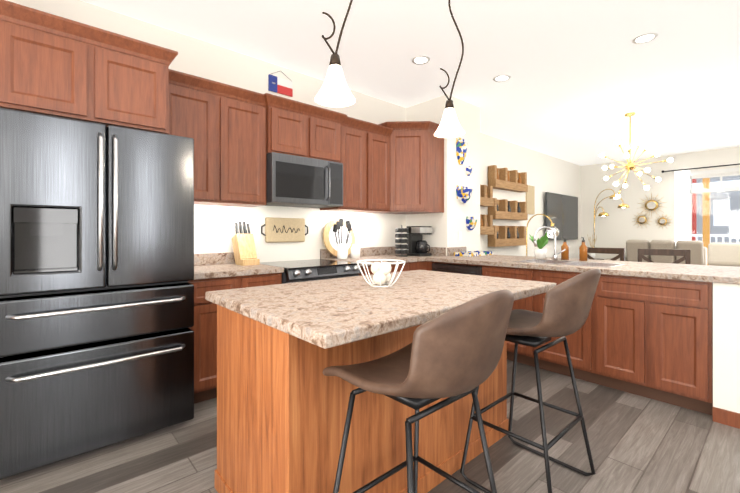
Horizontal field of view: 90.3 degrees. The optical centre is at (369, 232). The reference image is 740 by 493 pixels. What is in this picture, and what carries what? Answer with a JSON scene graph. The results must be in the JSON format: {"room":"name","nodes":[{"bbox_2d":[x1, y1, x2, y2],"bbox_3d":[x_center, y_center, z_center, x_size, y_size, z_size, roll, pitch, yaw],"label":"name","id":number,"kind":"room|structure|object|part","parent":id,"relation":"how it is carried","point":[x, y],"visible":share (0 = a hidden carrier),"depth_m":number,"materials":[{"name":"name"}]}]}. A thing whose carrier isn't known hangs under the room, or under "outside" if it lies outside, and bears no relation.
{"room":"kitchen","nodes":[
{"label":"kitchen","id":0,"kind":"room"},
{"bbox_2d":[6,0,580,261],"bbox_3d":[0.899,-0.210,5.244,11.500,2.820,0.100,0,0,-42],"label":"wall","id":1,"kind":"structure","parent":0,"point":[216,63],"depth_m":3.74,"materials":[{"name":"white paint"}]},
{"bbox_2d":[0,12,95,122],"bbox_3d":[-1.955,-0.871,2.201,0.403,0.459,0.637,0,0,-42],"label":"upper cabinet","id":2,"kind":"object","parent":1,"relation":"attached to","point":[46,69],"depth_m":1.98,"materials":[{"name":"brown wood"}]},
{"bbox_2d":[96,36,171,134],"bbox_3d":[-1.654,-0.871,2.470,0.403,0.459,0.637,0,0,-42],"label":"upper cabinet","id":3,"kind":"object","parent":1,"relation":"attached to","point":[134,87],"depth_m":2.24,"materials":[{"name":"brown wood"}]},
{"bbox_2d":[172,76,219,204],"bbox_3d":[-1.447,-0.666,2.848,0.410,0.869,0.347,0,0,-42],"label":"upper cabinet","id":4,"kind":"object","parent":1,"relation":"attached to","point":[195,107],"depth_m":2.78,"materials":[{"name":"brown wood"}]},
{"bbox_2d":[208,88,267,206],"bbox_3d":[-1.141,-0.661,3.121,0.410,0.860,0.347,0,0,-42],"label":"upper cabinet","id":5,"kind":"object","parent":1,"relation":"attached to","point":[243,120],"depth_m":3.00,"materials":[{"name":"brown wood"}]},
{"bbox_2d":[268,71,292,96],"bbox_3d":[-0.863,-1.461,3.577,0.252,0.222,0.042,0,0,-42],"label":"flag sign","id":6,"kind":"object","parent":1,"relation":"attached to","point":[276,84],"visible":1,"depth_m":3.57,"materials":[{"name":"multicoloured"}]},
{"bbox_2d":[261,217,307,242],"bbox_3d":[-0.825,-0.020,3.609,0.515,0.240,0.038,0,0,-42],"label":"kitchen sign","id":7,"kind":"object","parent":1,"relation":"attached to","point":[284,229],"visible":1,"depth_m":3.58,"materials":[{"name":"brown wood"}]},
{"bbox_2d":[268,100,311,157],"bbox_3d":[-0.832,-0.883,3.370,0.383,0.415,0.387,0,0,-42],"label":"upper cabinet","id":8,"kind":"object","parent":1,"relation":"attached to","point":[289,128],"depth_m":3.23,"materials":[{"name":"brown wood"}]},
{"bbox_2d":[265,152,342,207],"bbox_3d":[-0.662,-0.462,3.467,0.751,0.420,0.465,0,0,-42],"label":"microwave","id":9,"kind":"object","parent":8,"relation":"attached to","point":[296,181],"visible":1,"depth_m":3.29,"materials":[{"name":"grey metal"}]},
{"bbox_3d":[-0.531,-0.463,3.336,0.705,0.385,0.002,0,0,-42],"label":"glass","id":10,"kind":"part","parent":9,"relation":"part of","materials":[{"name":"black glass"}]},
{"bbox_2d":[194,248,406,263],"bbox_3d":[-0.578,0.229,3.843,2.822,0.100,0.019,0,0,-42],"label":"backsplash","id":11,"kind":"structure","parent":1,"relation":"attached to","point":[202,258],"depth_m":3.26,"materials":[{"name":"beige stone"}]},
{"bbox_2d":[312,112,343,163],"bbox_3d":[-0.546,-0.883,3.625,0.382,0.415,0.387,0,0,-42],"label":"upper cabinet","id":12,"kind":"object","parent":1,"relation":"attached to","point":[327,131],"depth_m":3.50,"materials":[{"name":"brown wood"}]},
{"bbox_2d":[320,120,367,211],"bbox_3d":[-0.282,-0.661,3.888,0.363,0.860,0.347,0,0,-42],"label":"upper cabinet","id":13,"kind":"object","parent":1,"relation":"attached to","point":[355,166],"depth_m":3.78,"materials":[{"name":"brown wood"}]},
{"bbox_2d":[368,128,391,212],"bbox_3d":[-0.011,-0.661,4.129,0.362,0.860,0.347,0,0,-42],"label":"upper cabinet","id":14,"kind":"object","parent":1,"relation":"attached to","point":[379,143],"depth_m":4.01,"materials":[{"name":"brown wood"}]},
{"bbox_2d":[372,121,443,213],"bbox_3d":[0.441,-0.700,4.358,0.617,0.940,0.607,0,0,-42],"label":"upper cabinet","id":15,"kind":"object","parent":1,"relation":"attached to","point":[399,131],"depth_m":4.14,"materials":[{"name":"brown wood"}]},
{"bbox_2d":[480,184,493,206],"bbox_3d":[1.732,-0.584,5.819,0.610,0.330,0.146,0,0,-42],"label":"shelf","id":16,"kind":"object","parent":1,"relation":"attached to","point":[486,196],"visible":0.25,"depth_m":5.85,"materials":[{"name":"brown wood"}]},
{"bbox_2d":[480,214,493,234],"bbox_3d":[1.732,-0.120,5.819,0.610,0.321,0.146,0,0,-42],"label":"shelf","id":17,"kind":"object","parent":1,"relation":"attached to","point":[486,225],"visible":0.48,"depth_m":5.84,"materials":[{"name":"brown wood"}]},
{"bbox_2d":[488,225,525,246],"bbox_3d":[2.415,0.066,6.428,1.100,0.350,0.146,0,0,-42],"label":"shelf","id":18,"kind":"object","parent":1,"relation":"attached to","point":[502,236],"visible":0.96,"depth_m":6.33,"materials":[{"name":"brown wood"}]},
{"bbox_2d":[488,165,527,192],"bbox_3d":[2.430,-0.919,6.442,1.140,0.360,0.146,0,0,-42],"label":"shelf","id":19,"kind":"object","parent":1,"relation":"attached to","point":[506,179],"visible":0.98,"depth_m":6.32,"materials":[{"name":"brown wood"}]},
{"bbox_2d":[488,198,527,219],"bbox_3d":[2.426,-0.389,6.438,1.130,0.340,0.146,0,0,-42],"label":"shelf","id":20,"kind":"object","parent":1,"relation":"attached to","point":[512,210],"visible":0.9,"depth_m":6.34,"materials":[{"name":"brown wood"}]},
{"bbox_2d":[526,185,534,213],"bbox_3d":[3.100,-0.624,7.118,0.320,0.550,0.028,0,0,-42],"label":"canvas art","id":21,"kind":"object","parent":1,"relation":"attached to","point":[530,197],"visible":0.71,"depth_m":7.10},
{"bbox_2d":[545,192,577,240],"bbox_3d":[4.208,-0.323,8.069,1.700,0.990,0.083,0,0,-42],"label":"tv","id":22,"kind":"object","parent":1,"relation":"attached to","point":[561,211],"visible":0.75,"depth_m":7.99,"materials":[{"name":"grey"}]},
{"bbox_2d":[0,360,739,492],"bbox_3d":[3.129,1.249,2.743,11.500,0.100,6.800,0,0,-42],"label":"floor","id":23,"kind":"structure","parent":0,"point":[639,444],"depth_m":1.97,"materials":[{"name":"wood"}]},
{"bbox_2d":[0,108,193,479],"bbox_3d":[-1.555,0.309,2.136,0.884,1.780,0.551,0,0,-42],"label":"refrigerator","id":24,"kind":"object","parent":23,"relation":"on","point":[96,287],"visible":1,"depth_m":1.93,"materials":[{"name":"grey metal"}]},
{"bbox_3d":[-1.616,-0.141,1.871,0.440,0.880,0.115,0,0,-42],"label":"door","id":25,"kind":"part","parent":24,"relation":"part of","materials":[{"name":"black metal"}]},
{"bbox_2d":[188,276,243,403],"bbox_3d":[-1.292,0.759,2.805,0.355,0.880,0.617,0,0,-42],"label":"base cabinet","id":26,"kind":"object","parent":23,"relation":"on","point":[204,328],"depth_m":2.55,"materials":[{"name":"brown wood"}]},
{"bbox_2d":[194,264,283,279],"bbox_3d":[-1.158,0.299,2.911,0.715,0.040,0.637,0,0,-42],"label":"countertop","id":27,"kind":"structure","parent":26,"relation":"on","point":[201,271],"depth_m":2.75,"materials":[{"name":"beige stone"}]},
{"bbox_2d":[232,221,259,265],"bbox_3d":[-1.077,0.092,3.178,0.150,0.372,0.248,0,0,-42],"label":"knife block","id":28,"kind":"object","parent":27,"relation":"on","point":[244,250],"visible":1,"depth_m":3.15,"materials":[{"name":"brown wood"}]},
{"bbox_2d":[244,272,283,287],"bbox_3d":[-1.029,0.759,3.040,0.350,0.880,0.617,0,0,-42],"label":"base cabinet","id":29,"kind":"object","parent":23,"relation":"on","point":[276,278],"depth_m":2.82,"materials":[{"name":"brown wood"}]},
{"bbox_2d":[260,259,360,283],"bbox_3d":[-0.566,0.731,3.359,0.745,0.898,0.701,0,0,-42],"label":"range","id":30,"kind":"object","parent":23,"relation":"on","point":[306,270],"visible":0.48,"depth_m":3.15,"materials":[{"name":"grey metal"}]},
{"bbox_3d":[-0.577,0.591,3.371,0.745,0.618,0.670,0,0,-42],"label":"glass","id":31,"kind":"part","parent":30,"relation":"part of","materials":[{"name":"black glass"}]},
{"bbox_3d":[-0.378,0.337,3.148,0.745,0.104,0.075,0,0,-42],"label":"panel","id":32,"kind":"part","parent":30,"relation":"part of","materials":[{"name":"black metal"}]},
{"bbox_2d":[212,302,508,492],"bbox_3d":[0.049,0.759,1.959,1.476,0.880,0.686,0,0,-42],"label":"kitchen island","id":33,"kind":"object","parent":23,"relation":"on","point":[282,403],"depth_m":1.45,"materials":[{"name":"brown wood"}]},
{"bbox_2d":[205,270,555,349],"bbox_3d":[0.126,0.299,1.874,1.540,0.040,0.980,0,0,-42],"label":"island countertop","id":34,"kind":"structure","parent":33,"relation":"on","point":[326,314],"depth_m":1.50,"materials":[{"name":"beige stone"}]},
{"bbox_2d":[356,259,405,286],"bbox_3d":[0.057,0.213,1.906,0.258,0.128,0.258,0,0,-42],"label":"wire bowl","id":35,"kind":"object","parent":34,"relation":"on","point":[381,271],"visible":1,"depth_m":1.86,"materials":[{"name":"white metal"}]},
{"bbox_2d":[359,264,372,275],"bbox_3d":[-0.176,0.759,3.800,0.405,0.880,0.617,0,0,-42],"label":"base cabinet","id":36,"kind":"object","parent":23,"relation":"on","point":[369,265],"depth_m":3.51,"materials":[{"name":"brown wood"}]},
{"bbox_2d":[390,264,411,272],"bbox_3d":[0.098,0.759,4.045,0.331,0.880,0.617,0,0,-42],"label":"base cabinet","id":37,"kind":"object","parent":23,"relation":"on","point":[407,267],"depth_m":3.85,"materials":[{"name":"brown wood"}]},
{"bbox_2d":[322,290,513,492],"bbox_3d":[0.178,0.677,1.169,0.488,1.044,0.530,0,0,-42],"label":"stool","id":38,"kind":"object","parent":23,"relation":"on","point":[453,354],"visible":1,"depth_m":0.98,"materials":[{"name":"brown leather"}]},
{"bbox_3d":[0.181,0.327,1.166,0.470,0.357,0.537,0,0,-42],"label":"seat","id":39,"kind":"part","parent":38,"relation":"part of","materials":[{"name":"brown leather"}]},
{"bbox_2d":[412,260,427,269],"bbox_3d":[0.326,0.759,4.248,0.279,0.880,0.617,0,0,-42],"label":"base cabinet","id":40,"kind":"object","parent":23,"relation":"on","point":[420,264],"depth_m":4.05,"materials":[{"name":"brown wood"}]},
{"bbox_2d":[328,254,427,267],"bbox_3d":[0.184,0.299,4.100,1.342,0.040,0.649,0,0,-42],"label":"countertop","id":41,"kind":"structure","parent":40,"relation":"on","point":[409,259],"depth_m":3.91,"materials":[{"name":"beige stone"}]},
{"bbox_2d":[323,219,354,256],"bbox_3d":[-0.329,0.062,3.969,0.420,0.417,0.091,0,0,-42],"label":"round board","id":42,"kind":"object","parent":41,"relation":"on","point":[326,241],"visible":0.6,"depth_m":3.88,"materials":[{"name":"brown wood"}]},
{"bbox_2d":[329,226,350,250],"bbox_3d":[-0.318,0.064,3.957,0.300,0.296,0.056,0,0,-42],"label":"inlay","id":43,"kind":"object","parent":42,"relation":"attached to","point":[332,240],"visible":0.62,"depth_m":3.95,"materials":[{"name":"white ceramic"}]},
{"bbox_2d":[332,219,351,258],"bbox_3d":[-0.288,0.069,3.823,0.189,0.420,0.110,0,0,-42],"label":"utensil crock","id":44,"kind":"object","parent":41,"relation":"on","point":[342,250],"visible":1,"depth_m":3.80,"materials":[{"name":"white ceramic"}]},
{"bbox_2d":[351,244,359,258],"bbox_3d":[-0.154,0.204,3.915,0.104,0.150,0.104,0,0,-42],"label":"canister","id":45,"kind":"object","parent":41,"relation":"on","point":[355,251],"visible":1,"depth_m":3.88,"materials":[{"name":"white ceramic"}]},
{"bbox_2d":[395,225,408,256],"bbox_3d":[0.368,0.099,4.261,0.160,0.360,0.150,0,0,-42],"label":"carousel","id":46,"kind":"object","parent":41,"relation":"on","point":[401,235],"visible":1,"depth_m":4.22,"materials":[{"name":"black plastic"}]},
{"bbox_2d":[407,226,431,255],"bbox_3d":[0.601,0.104,4.354,0.220,0.350,0.271,0,0,-42],"label":"coffee maker","id":47,"kind":"object","parent":41,"relation":"on","point":[418,245],"visible":0.92,"depth_m":4.31,"materials":[{"name":"black plastic"}]},
{"bbox_2d":[428,260,435,270],"bbox_3d":[0.563,0.760,4.438,0.327,0.880,0.650,0,0,-42],"label":"base cabinet","id":48,"kind":"object","parent":23,"relation":"on","point":[430,262],"depth_m":4.07,"materials":[{"name":"brown wood"}]},
{"bbox_2d":[432,263,481,275],"bbox_3d":[1.089,0.762,4.006,0.644,0.835,0.610,0,0,-42],"label":"dishwasher","id":49,"kind":"object","parent":23,"relation":"on","point":[460,269],"visible":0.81,"depth_m":3.80,"materials":[{"name":"grey metal"}]},
{"bbox_2d":[480,264,531,365],"bbox_3d":[1.483,0.759,3.594,0.616,0.880,0.520,0,0,-42],"label":"base cabinet","id":50,"kind":"object","parent":23,"relation":"on","point":[524,353],"depth_m":3.33,"materials":[{"name":"brown wood"}]},
{"bbox_2d":[460,268,600,492],"bbox_3d":[0.793,0.677,1.757,0.488,1.044,0.530,0,0,-42],"label":"stool","id":51,"kind":"object","parent":23,"relation":"on","point":[567,306],"visible":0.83,"depth_m":1.59,"materials":[{"name":"brown leather"}]},
{"bbox_3d":[0.795,0.327,1.754,0.470,0.357,0.537,0,0,-42],"label":"seat","id":52,"kind":"part","parent":51,"relation":"part of","materials":[{"name":"brown leather"}]},
{"bbox_2d":[526,214,558,255],"bbox_3d":[2.065,0.488,4.537,0.240,1.425,0.505,0,0,-42],"label":"globe lamp","id":53,"kind":"object","parent":23,"relation":"on","point":[550,233],"visible":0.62,"depth_m":4.38,"materials":[{"name":"gold metal"}]},
{"bbox_3d":[2.184,0.004,4.404,0.150,0.150,0.146,0,0,-42],"label":"globe","id":54,"kind":"part","parent":53,"relation":"part of","materials":[{"name":"clear glass"}]},
{"bbox_2d":[532,264,603,382],"bbox_3d":[1.809,0.759,3.228,0.616,0.880,0.460,0,0,-42],"label":"base cabinet","id":55,"kind":"object","parent":23,"relation":"on","point":[553,359],"depth_m":3.02,"materials":[{"name":"brown wood"}]},
{"bbox_2d":[587,247,624,260],"bbox_3d":[2.993,0.695,4.631,0.450,1.010,0.460,0,0,-42],"label":"dining chair","id":56,"kind":"object","parent":23,"relation":"on","point":[621,253],"visible":0.19,"depth_m":4.42,"materials":[{"name":"brown wood"}]},
{"bbox_2d":[594,189,629,246],"bbox_3d":[5.239,0.126,8.105,0.298,2.151,0.875,0,0,-30],"label":"lamp","id":57,"kind":"object","parent":23,"relation":"on","point":[603,213],"visible":0.79,"depth_m":8.09,"materials":[{"name":"gold metal"}]},
{"bbox_2d":[592,276,712,415],"bbox_3d":[2.187,0.759,2.804,0.616,0.880,0.675,0,0,-42],"label":"base cabinet","id":58,"kind":"object","parent":23,"relation":"on","point":[646,330],"depth_m":2.57,"materials":[{"name":"brown wood"}]},
{"bbox_2d":[428,255,739,283],"bbox_3d":[1.843,0.303,3.478,1.040,0.053,2.488,0,0,-42],"label":"countertop","id":59,"kind":"structure","parent":58,"relation":"on","point":[707,274],"depth_m":2.99,"materials":[{"name":"beige stone"}]},
{"bbox_2d":[454,251,491,256],"bbox_3d":[1.241,0.257,4.409,0.500,0.045,0.200,0,0,-42],"label":"tray","id":60,"kind":"object","parent":59,"relation":"on","point":[472,253],"visible":1,"depth_m":4.30,"materials":[{"name":"ceramic"}]},
{"bbox_2d":[529,232,548,258],"bbox_3d":[1.812,0.132,3.948,0.230,0.294,0.240,0,0,-42],"label":"potted plant","id":61,"kind":"object","parent":59,"relation":"on","point":[542,242],"visible":0.92,"depth_m":3.87,"materials":[{"name":"green plant"}]},
{"bbox_3d":[1.815,0.229,3.916,0.130,0.100,0.130,0,0,-42],"label":"pot","id":62,"kind":"part","parent":61,"relation":"part of","materials":[{"name":"white ceramic"}]},
{"bbox_2d":[533,226,565,259],"bbox_3d":[1.770,0.111,3.629,0.206,0.336,0.238,0,0,-42],"label":"faucet","id":63,"kind":"object","parent":59,"relation":"on","point":[555,257],"visible":0.94,"depth_m":3.64,"materials":[{"name":"silver metal"}]},
{"bbox_2d":[561,237,568,259],"bbox_3d":[1.972,0.164,3.721,0.075,0.230,0.070,0,0,-42],"label":"soap bottle","id":64,"kind":"object","parent":59,"relation":"on","point":[565,255],"visible":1,"depth_m":3.70,"materials":[{"name":"orange glass"}]},
{"bbox_2d":[513,259,626,267],"bbox_3d":[1.785,0.378,3.326,0.454,0.204,0.804,0,0,-42],"label":"sink basin","id":65,"kind":"object","parent":59,"relation":"in","point":[539,261],"depth_m":3.36,"materials":[{"name":"silver metal"}]},
{"bbox_2d":[579,237,586,260],"bbox_3d":[2.085,0.164,3.595,0.075,0.230,0.070,0,0,-42],"label":"soap bottle","id":66,"kind":"object","parent":59,"relation":"on","point":[583,252],"visible":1,"depth_m":3.57,"materials":[{"name":"orange glass"}]},
{"bbox_2d":[637,249,689,263],"bbox_3d":[3.382,0.695,4.270,0.460,1.010,0.450,0,0,34],"label":"dining chair","id":67,"kind":"object","parent":23,"relation":"on","point":[641,253],"visible":0.21,"depth_m":4.08,"materials":[{"name":"brown wood"}]},
{"bbox_2d":[605,240,739,266],"bbox_3d":[5.779,0.654,6.601,1.890,0.993,2.730,0,0,-42],"label":"sofa","id":68,"kind":"object","parent":23,"relation":"on","point":[723,254],"visible":0.25,"depth_m":6.96,"materials":[{"name":"beige fabric"}]},
{"bbox_3d":[4.823,0.889,7.980,0.440,0.625,0.440,0,0,-42],"label":"side table","id":69,"kind":"object","parent":23,"relation":"on","visible":0},
{"bbox_2d":[587,234,596,257],"bbox_3d":[4.812,0.313,7.980,0.188,0.525,0.200,0,0,-42],"label":"flower vase","id":70,"kind":"object","parent":69,"relation":"on","point":[592,254],"visible":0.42,"depth_m":7.95,"materials":[{"name":"white ceramic"}]},
{"bbox_2d":[81,0,739,165],"bbox_3d":[3.129,-1.671,2.744,11.500,0.100,6.800,0,0,-42],"label":"ceiling","id":71,"kind":"structure","parent":0,"point":[586,75],"depth_m":3.37,"materials":[{"name":"white paint"}]},
{"bbox_2d":[315,0,355,106],"bbox_3d":[-0.156,-1.106,1.650,0.184,1.030,0.184,0,0,-42],"label":"pendant light","id":72,"kind":"object","parent":71,"relation":"hanging from","point":[334,91],"visible":1,"depth_m":1.64,"materials":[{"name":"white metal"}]},
{"bbox_3d":[-0.156,-0.669,1.649,0.184,0.155,0.184,0,0,-42],"label":"lamp shade","id":73,"kind":"part","parent":72,"relation":"part of","materials":[{"name":"white glass"}]},
{"bbox_3d":[-0.153,-1.181,1.653,0.129,0.880,0.120,0,0,-42],"label":"rod","id":74,"kind":"part","parent":72,"relation":"part of","materials":[{"name":"brown metal"}]},
{"bbox_2d":[412,56,429,64],"bbox_3d":[0.479,-1.618,3.462,0.176,0.004,0.176,0,0,-42],"label":"recessed light","id":75,"kind":"object","parent":71,"relation":"in","point":[426,57],"visible":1,"depth_m":3.44,"materials":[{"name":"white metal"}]},
{"bbox_2d":[434,0,464,137],"bbox_3d":[0.478,-1.106,2.215,0.184,1.030,0.184,0,0,-42],"label":"pendant light","id":76,"kind":"object","parent":71,"relation":"hanging from","point":[449,126],"visible":1,"depth_m":2.21,"materials":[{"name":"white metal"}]},
{"bbox_3d":[0.478,-0.668,2.215,0.184,0.155,0.184,0,0,-42],"label":"lamp shade","id":77,"kind":"part","parent":76,"relation":"part of","materials":[{"name":"white glass"}]},
{"bbox_3d":[0.481,-1.181,2.218,0.129,0.880,0.120,0,0,-42],"label":"rod","id":78,"kind":"part","parent":76,"relation":"part of","materials":[{"name":"brown metal"}]},
{"bbox_2d":[493,75,510,81],"bbox_3d":[1.387,-1.618,3.871,0.176,0.004,0.176,0,0,-42],"label":"recessed light","id":79,"kind":"object","parent":71,"relation":"in","point":[508,76],"visible":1,"depth_m":3.85,"materials":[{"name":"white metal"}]},
{"bbox_2d":[599,112,672,198],"bbox_3d":[3.608,-1.042,5.003,0.764,1.156,0.809,0,0,-42],"label":"sputnik chandelier","id":80,"kind":"object","parent":71,"relation":"hanging from","point":[629,165],"visible":1,"depth_m":5.01,"materials":[{"name":"gold metal"}]},
{"bbox_2d":[632,33,657,43],"bbox_3d":[2.298,-1.619,3.075,0.176,0.004,0.176,0,0,-42],"label":"recessed light","id":81,"kind":"object","parent":71,"relation":"in","point":[636,38],"visible":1,"depth_m":3.07,"materials":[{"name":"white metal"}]},
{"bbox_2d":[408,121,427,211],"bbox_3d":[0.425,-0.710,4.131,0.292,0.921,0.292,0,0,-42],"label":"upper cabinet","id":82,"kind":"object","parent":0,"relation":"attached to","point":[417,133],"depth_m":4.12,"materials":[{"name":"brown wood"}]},
{"bbox_2d":[406,94,479,255],"bbox_3d":[0.951,-0.210,4.787,0.710,2.820,0.650,0,0,-42],"label":"wall","id":83,"kind":"structure","parent":0,"point":[448,224],"depth_m":4.52,"materials":[{"name":"white paint"}]},
{"bbox_2d":[427,248,447,255],"bbox_3d":[0.680,0.230,4.538,0.019,0.100,0.618,0,0,-42],"label":"backsplash","id":84,"kind":"structure","parent":83,"relation":"attached to","point":[435,251],"depth_m":4.37,"materials":[{"name":"beige stone"}]},
{"bbox_2d":[448,248,465,255],"bbox_3d":[1.046,0.230,4.422,0.373,0.100,0.018,0,0,-42],"label":"backsplash","id":85,"kind":"structure","parent":83,"relation":"attached to","point":[451,251],"depth_m":4.36,"materials":[{"name":"beige stone"}]},
{"bbox_2d":[456,137,467,164],"bbox_3d":[1.127,-0.982,4.447,0.178,0.325,0.089,0,0,-42],"label":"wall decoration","id":86,"kind":"object","parent":83,"relation":"attached to","point":[461,148],"visible":1,"depth_m":4.42,"materials":[{"name":"ceramic"}]},
{"bbox_2d":[456,185,472,203],"bbox_3d":[1.169,-0.456,4.460,0.252,0.212,0.126,0,0,-42],"label":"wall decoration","id":87,"kind":"object","parent":83,"relation":"attached to","point":[464,193],"visible":1,"depth_m":4.42,"materials":[{"name":"ceramic"}]},
{"bbox_2d":[466,166,471,175],"bbox_3d":[1.242,-0.762,4.574,0.105,0.125,0.052,0,0,-42],"label":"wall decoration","id":88,"kind":"object","parent":83,"relation":"attached to","point":[468,170],"visible":1,"depth_m":4.56,"materials":[{"name":"ceramic"}]},
{"bbox_2d":[466,216,476,230],"bbox_3d":[1.284,-0.107,4.586,0.178,0.175,0.089,0,0,-42],"label":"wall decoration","id":89,"kind":"object","parent":83,"relation":"attached to","point":[471,222],"visible":1,"depth_m":4.56,"materials":[{"name":"ceramic"}]},
{"bbox_2d":[581,146,739,259],"bbox_3d":[7.383,-0.209,6.538,0.100,2.820,6.600,0,0,-42],"label":"wall","id":90,"kind":"structure","parent":0,"point":[616,228],"depth_m":8.16,"materials":[{"name":"white paint"}]},
{"bbox_2d":[633,212,651,227],"bbox_3d":[5.949,-0.268,8.047,0.022,0.400,0.391,0,0,-42],"label":"sunburst mirror","id":91,"kind":"object","parent":90,"relation":"attached to","point":[641,219],"visible":1,"depth_m":8.04,"materials":[{"name":"gold metal"}]},
{"bbox_2d":[637,193,663,217],"bbox_3d":[6.063,-0.579,7.920,0.022,0.540,0.527,0,0,-42],"label":"sunburst mirror","id":92,"kind":"object","parent":90,"relation":"attached to","point":[651,204],"visible":0.98,"depth_m":7.92,"materials":[{"name":"gold metal"}]},
{"bbox_3d":[6.055,-0.579,7.913,0.002,0.162,0.162,0,0,-42],"label":"glass","id":93,"kind":"part","parent":92,"relation":"part of","materials":[{"name":"beige glass"}]},
{"bbox_2d":[655,214,671,227],"bbox_3d":[6.189,-0.229,7.778,0.022,0.340,0.332,0,0,-42],"label":"sunburst mirror","id":94,"kind":"object","parent":90,"relation":"attached to","point":[662,220],"visible":1,"depth_m":7.78,"materials":[{"name":"gold metal"}]},
{"bbox_2d":[662,163,739,172],"bbox_3d":[7.013,-1.269,6.728,0.050,0.050,2.675,0,0,-42],"label":"curtain rod","id":95,"kind":"object","parent":90,"relation":"attached to","point":[663,171],"visible":1,"depth_m":7.26,"materials":[{"name":"black metal"}]},
{"bbox_2d":[675,170,689,245],"bbox_3d":[6.346,-0.039,7.475,0.040,2.420,0.240,0,0,-42],"label":"panel","id":96,"kind":"object","parent":95,"relation":"hanging from","point":[682,205],"visible":0.71,"depth_m":7.48,"materials":[{"name":"white fabric"}]},
{"bbox_2d":[690,167,739,239],"bbox_3d":[7.143,-0.009,6.780,0.095,2.420,2.140,0,0,-42],"label":"window","id":97,"kind":"structure","parent":90,"relation":"in","point":[720,175],"depth_m":7.23,"materials":[{"name":"white"}]},
{"bbox_2d":[692,175,739,264],"bbox_3d":[7.154,0.026,6.790,0.005,2.210,1.980,0,0,-42],"label":"window panel","id":98,"kind":"object","parent":97,"relation":"attached to","point":[715,216],"depth_m":7.20,"materials":[{"name":"clear glass"}]},
{"bbox_2d":[713,283,739,412],"bbox_3d":[1.742,0.760,3.401,0.755,0.879,2.469,0,0,-42],"label":"wall","id":99,"kind":"structure","parent":0,"point":[726,346],"depth_m":2.29,"materials":[{"name":"white paint"}]},
{"bbox_2d":[713,407,739,428],"bbox_3d":[2.231,1.154,2.276,0.012,0.090,0.162,0,0,-42],"label":"baseboard","id":100,"kind":"structure","parent":99,"relation":"attached to","point":[726,417],"depth_m":2.29,"materials":[{"name":"brown wood"}]}
]}

